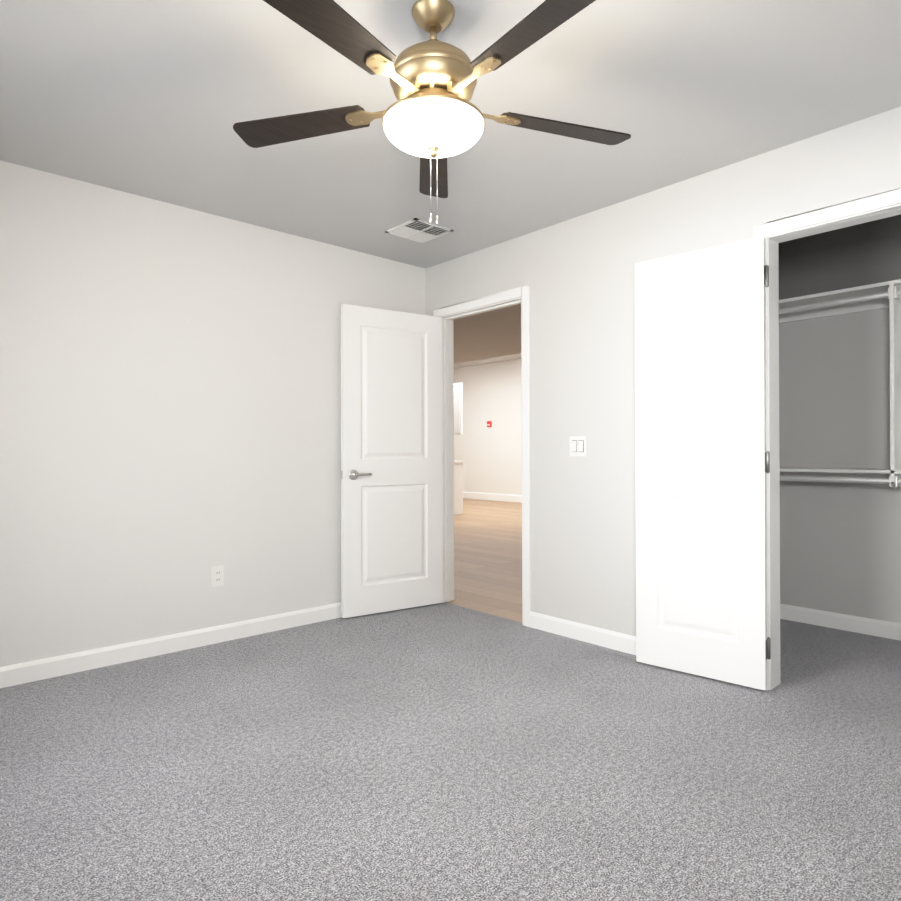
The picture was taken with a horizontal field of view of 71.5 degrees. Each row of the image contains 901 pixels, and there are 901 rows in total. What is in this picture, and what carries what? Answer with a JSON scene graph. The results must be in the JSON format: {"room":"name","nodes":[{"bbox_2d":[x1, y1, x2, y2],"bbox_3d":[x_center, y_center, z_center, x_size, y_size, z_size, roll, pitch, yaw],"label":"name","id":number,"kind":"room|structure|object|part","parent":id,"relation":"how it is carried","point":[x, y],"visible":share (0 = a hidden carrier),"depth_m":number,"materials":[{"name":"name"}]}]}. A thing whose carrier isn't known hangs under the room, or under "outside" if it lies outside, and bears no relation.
{"room":"empty bedroom","nodes":[
{"label":"empty bedroom","id":0,"kind":"room"},
{"bbox_2d":[0,160,425,666],"bbox_3d":[-1.474,-0.124,3.530,3.388,2.440,0.115,0,0,-42],"label":"wall","id":1,"kind":"structure","parent":0,"point":[170,405],"depth_m":3.37,"materials":[{"name":"paint"}]},
{"bbox_2d":[0,602,340,687],"bbox_3d":[-1.427,1.048,3.478,3.388,0.095,0.014,0,0,-42],"label":"baseboard","id":2,"kind":"structure","parent":1,"relation":"attached to","point":[34,670],"depth_m":3.34,"materials":[{"name":"white wood"}]},
{"bbox_2d":[211,565,223,586],"bbox_3d":[-1.328,0.717,3.574,0.070,0.114,0.008,0,0,-42],"label":"electrical outlet plate","id":3,"kind":"object","parent":1,"relation":"attached to","point":[217,575],"visible":1,"depth_m":3.57,"materials":[{"name":"white plastic"}]},
{"bbox_2d":[0,603,900,900],"bbox_3d":[-0.126,1.111,1.853,3.648,0.050,4.398,0,0,-42],"label":"floor carpet","id":4,"kind":"object","parent":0,"point":[440,751],"visible":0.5,"depth_m":2.08,"materials":[{"name":"grey carpet"}]},
{"bbox_2d":[0,0,900,268],"bbox_3d":[-0.091,-1.394,1.900,3.763,0.080,4.398,0,0,-42],"label":"ceiling","id":5,"kind":"structure","parent":0,"point":[155,99],"depth_m":2.42,"materials":[{"name":"grey paint"}]},
{"bbox_2d":[385,218,453,242],"bbox_3d":[-0.192,-1.340,3.840,0.300,0.014,0.300,0,0,-42],"label":"ceiling vent","id":6,"kind":"object","parent":5,"relation":"in","point":[418,230],"visible":1,"depth_m":3.82,"materials":[{"name":"white plastic"}]},
{"bbox_2d":[233,0,630,224],"bbox_3d":[-0.036,-1.026,1.894,1.331,0.657,1.302,0,0,-42],"label":"ceiling fan","id":7,"kind":"object","parent":5,"relation":"hanging from","point":[433,117],"visible":1,"depth_m":1.84,"materials":[{"name":"brown wood"}]},
{"bbox_3d":[-0.052,-0.967,1.933,0.310,0.070,0.310,0,0,-42],"label":"lamp shade","id":8,"kind":"part","parent":7,"relation":"part of","materials":[{"name":"white glass"}]},
{"bbox_2d":[443,602,521,623],"bbox_3d":[0.209,1.118,4.223,0.035,0.050,0.815,0,0,-42],"label":"threshold","id":9,"kind":"object","parent":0,"point":[483,613],"visible":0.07,"depth_m":4.20,"materials":[{"name":"beige wood"}]},
{"bbox_2d":[453,304,520,363],"bbox_3d":[-1.288,-1.667,8.616,3.497,0.640,10.285,0,0,-42],"label":"ceiling","id":10,"kind":"structure","parent":0,"point":[490,334],"depth_m":7.38,"materials":[{"name":"beige paint"}]},
{"bbox_2d":[454,353,520,368],"bbox_3d":[0.047,-2.026,9.909,7.212,0.080,10.400,0,0,-42],"label":"ceiling","id":11,"kind":"structure","parent":0,"point":[489,360],"depth_m":13.82,"materials":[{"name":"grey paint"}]},
{"bbox_2d":[454,359,521,494],"bbox_3d":[2.678,-0.436,12.289,0.115,3.100,10.400,0,0,-42],"label":"wall","id":12,"kind":"structure","parent":0,"point":[491,457],"depth_m":14.13,"materials":[{"name":"white paint"}]},
{"bbox_2d":[487,421,491,426],"bbox_3d":[0.875,-0.599,14.158,0.042,0.130,0.120,0,0,-42],"label":"sign","id":13,"kind":"object","parent":12,"relation":"attached to","point":[489,423],"visible":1,"depth_m":14.13,"materials":[{"name":"red"}]},
{"bbox_2d":[463,492,521,502],"bbox_3d":[2.672,1.034,12.197,0.018,0.160,10.285,0,0,-42],"label":"baseboard","id":14,"kind":"structure","parent":12,"relation":"attached to","point":[493,497],"depth_m":14.06,"materials":[{"name":"white wood"}]},
{"bbox_2d":[426,107,900,636],"bbox_3d":[1.061,-0.133,3.345,0.115,2.440,3.798,0,0,-42],"label":"wall","id":15,"kind":"structure","parent":0,"point":[580,276],"depth_m":3.49,"materials":[{"name":"white paint"}]},
{"bbox_2d":[341,304,442,617],"bbox_3d":[-0.380,0.067,4.271,0.775,2.032,0.126,0,0,-33],"label":"bedroom door","id":16,"kind":"structure","parent":15,"relation":"in","point":[391,474],"depth_m":4.24,"materials":[{"name":"white wood"}]},
{"bbox_2d":[433,286,530,626],"bbox_3d":[0.235,0.035,4.253,0.147,2.116,0.901,0,0,-42],"label":"door frame","id":17,"kind":"structure","parent":15,"relation":"attached to","point":[523,292],"depth_m":4.26,"materials":[{"name":"white wood"}]},
{"bbox_2d":[570,436,586,455],"bbox_3d":[0.733,-0.025,3.611,0.012,0.116,0.116,0,0,-42],"label":"switch plate","id":18,"kind":"object","parent":15,"relation":"attached to","point":[578,445],"visible":1,"depth_m":3.61,"materials":[{"name":"white plastic"}]},
{"bbox_2d":[530,611,635,654],"bbox_3d":[0.947,1.040,3.374,0.014,0.095,1.359,0,0,-42],"label":"baseboard","id":19,"kind":"structure","parent":15,"relation":"attached to","point":[621,642],"depth_m":3.57,"materials":[{"name":"white wood"}]},
{"bbox_2d":[635,236,770,689],"bbox_3d":[1.207,0.058,3.028,0.619,2.032,0.086,0,0,41],"label":"closet door","id":20,"kind":"structure","parent":15,"relation":"in","point":[702,462],"depth_m":2.98,"materials":[{"name":"white paint"}]},
{"bbox_2d":[753,187,900,689],"bbox_3d":[1.907,0.047,2.414,0.117,2.069,1.285,0,0,-42],"label":"door frame","id":21,"kind":"structure","parent":15,"relation":"attached to","point":[773,241],"depth_m":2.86,"materials":[{"name":"white wood"}]},
{"bbox_2d":[778,214,900,622],"bbox_3d":[2.778,-0.137,3.440,0.115,2.440,2.830,0,0,-42],"label":"wall","id":22,"kind":"structure","parent":0,"point":[840,548],"depth_m":3.81,"materials":[{"name":"paint"}]},
{"bbox_2d":[779,279,900,486],"bbox_3d":[2.622,-0.358,3.300,0.306,1.106,2.602,0,0,-42],"label":"organizer","id":23,"kind":"object","parent":22,"relation":"attached to","point":[881,295],"visible":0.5,"depth_m":3.53,"materials":[{"name":"white metal"}]},
{"bbox_2d":[780,604,900,640],"bbox_3d":[2.734,1.035,3.393,0.014,0.095,2.600,0,0,-42],"label":"baseboard","id":24,"kind":"structure","parent":22,"relation":"attached to","point":[873,627],"depth_m":3.78,"materials":[{"name":"white wood"}]},
{"label":"outside","id":25,"kind":"structure","parent":0,"visible":0},
{"bbox_2d":[446,498,521,621],"bbox_3d":[0.053,1.140,9.816,7.327,0.046,10.515,0,0,-42],"label":"floor","id":26,"kind":"structure","parent":25,"point":[488,556],"depth_m":6.41,"materials":[{"name":"beige wood"}]},
{"bbox_2d":[454,461,463,514],"bbox_3d":[-0.082,0.648,11.027,0.373,0.940,0.522,0,0,-42],"label":"base cabinet","id":27,"kind":"object","parent":26,"relation":"on","point":[458,465],"depth_m":10.90,"materials":[{"name":"white wood"}]},
{"bbox_2d":[772,619,900,724],"bbox_3d":[2.326,1.107,2.944,1.450,0.050,2.715,0,0,-42],"label":"closet floor","id":28,"kind":"structure","parent":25,"point":[858,673],"depth_m":3.10,"materials":[{"name":"grey carpet"}]}
]}

